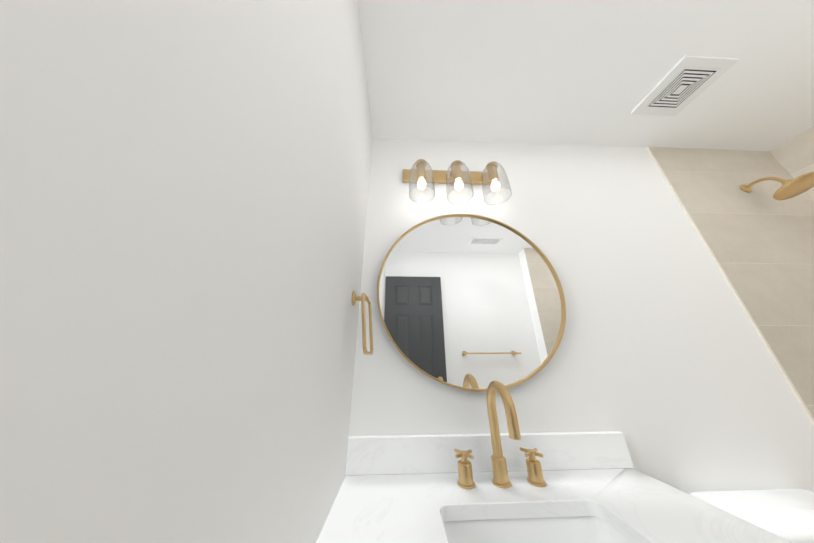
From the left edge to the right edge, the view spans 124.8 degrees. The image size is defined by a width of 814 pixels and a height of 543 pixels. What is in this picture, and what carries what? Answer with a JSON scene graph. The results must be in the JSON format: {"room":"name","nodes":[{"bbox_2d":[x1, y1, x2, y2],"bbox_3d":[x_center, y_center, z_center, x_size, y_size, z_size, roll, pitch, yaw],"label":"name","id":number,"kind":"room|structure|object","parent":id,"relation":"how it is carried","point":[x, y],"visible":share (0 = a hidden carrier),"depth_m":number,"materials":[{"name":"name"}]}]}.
{"room":"bathroom","nodes":[
{"label":"bathroom","id":0,"kind":"room"},
{"bbox_2d":[0,0,372,542],"bbox_3d":[-0.230,0.014,0.074,0.120,2.487,1.660,1,-22,-2],"label":"wall","id":1,"kind":"structure","parent":0,"point":[184,188],"depth_m":0.16,"materials":[{"name":"white paint"}]},
{"bbox_2d":[352,291,372,354],"bbox_3d":[-0.160,0.178,0.756,0.077,0.221,0.162,1,-22,-2],"label":"towel ring","id":2,"kind":"object","parent":1,"relation":"attached to","point":[363,297],"visible":1,"depth_m":0.76,"materials":[{"name":"gold metal"}]},
{"bbox_2d":[345,138,813,493],"bbox_3d":[1.095,0.366,0.953,2.846,2.487,0.120,1,-22,-2],"label":"wall","id":3,"kind":"structure","parent":0,"point":[662,361],"depth_m":0.91,"materials":[{"name":"white paint"}]},
{"bbox_2d":[403,159,511,205],"bbox_3d":[0.250,-0.473,1.089,0.542,0.275,0.186,1,-22,-2],"label":"sconce","id":4,"kind":"object","parent":3,"relation":"attached to","point":[422,177],"visible":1,"depth_m":1.05,"materials":[{"name":"gold metal"}]},
{"bbox_2d":[377,214,565,391],"bbox_3d":[0.281,0.081,0.943,0.823,0.790,0.030,1,-22,-2],"label":"mirror","id":5,"kind":"object","parent":3,"relation":"attached to","point":[471,302],"visible":0.96,"depth_m":0.92,"materials":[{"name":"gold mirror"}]},
{"bbox_2d":[646,147,813,426],"bbox_3d":[1.558,0.347,0.911,0.012,2.486,0.009,1,-22,-2],"label":"trim","id":6,"kind":"structure","parent":3,"relation":"attached to","point":[768,347],"depth_m":0.99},
{"bbox_2d":[649,147,813,417],"bbox_3d":[1.982,0.352,0.929,0.836,2.486,0.008,1,-22,-2],"label":"wall tiles","id":7,"kind":"structure","parent":3,"relation":"attached to","point":[759,238],"depth_m":1.14,"materials":[{"name":"beige tile"}]},
{"bbox_2d":[740,171,813,199],"bbox_3d":[2.021,-0.480,1.151,0.154,0.175,0.208,1,-22,-2],"label":"shower head","id":8,"kind":"object","parent":7,"relation":"attached to","point":[796,186],"visible":1,"depth_m":1.11},
{"bbox_2d":[358,0,813,150],"bbox_3d":[1.187,-1.176,0.622,2.966,0.120,1.900,1,-22,-2],"label":"ceiling","id":9,"kind":"structure","parent":0,"point":[580,72],"depth_m":1.01,"materials":[{"name":"white paint"}]},
{"bbox_2d":[631,56,738,115],"bbox_3d":[1.375,-0.920,1.075,0.260,0.013,0.244,1,-22,-2],"label":"ceiling vent","id":10,"kind":"object","parent":9,"relation":"in","point":[684,82],"visible":1,"depth_m":1.05,"materials":[{"name":"white plastic"}]},
{"bbox_2d":[769,126,813,200],"bbox_3d":[2.531,0.097,0.305,0.205,2.487,1.640,1,-22,-2],"label":"wall tile","id":11,"kind":"structure","parent":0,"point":[794,157],"depth_m":1.30,"materials":[{"name":"beige tile"}]},
{"bbox_3d":[1.197,1.239,-0.359,2.966,0.120,1.900,1,-22,-2],"label":"floor","id":12,"kind":"structure","parent":0,"visible":0},
{"bbox_2d":[316,381,791,542],"bbox_3d":[0.321,0.838,0.346,1.018,1.160,0.577,1,-22,-2],"label":"bathroom vanity","id":13,"kind":"object","parent":12,"relation":"on","point":[512,485],"visible":1,"depth_m":0.58,"materials":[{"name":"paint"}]},
{"bbox_2d":[454,381,546,489],"bbox_3d":[0.287,0.484,0.639,0.277,0.282,0.181,1,-22,-2],"label":"faucet","id":14,"kind":"object","parent":13,"relation":"on","point":[500,480],"depth_m":0.64,"materials":[{"name":"gold metal"}]},
{"bbox_2d":[689,489,813,542],"bbox_3d":[1.158,0.980,0.241,0.444,0.811,0.725,1,-22,-2],"label":"toilet","id":15,"kind":"object","parent":12,"relation":"on","point":[787,514],"visible":0.58,"depth_m":0.63,"materials":[{"name":"white ceramic"}]}
]}

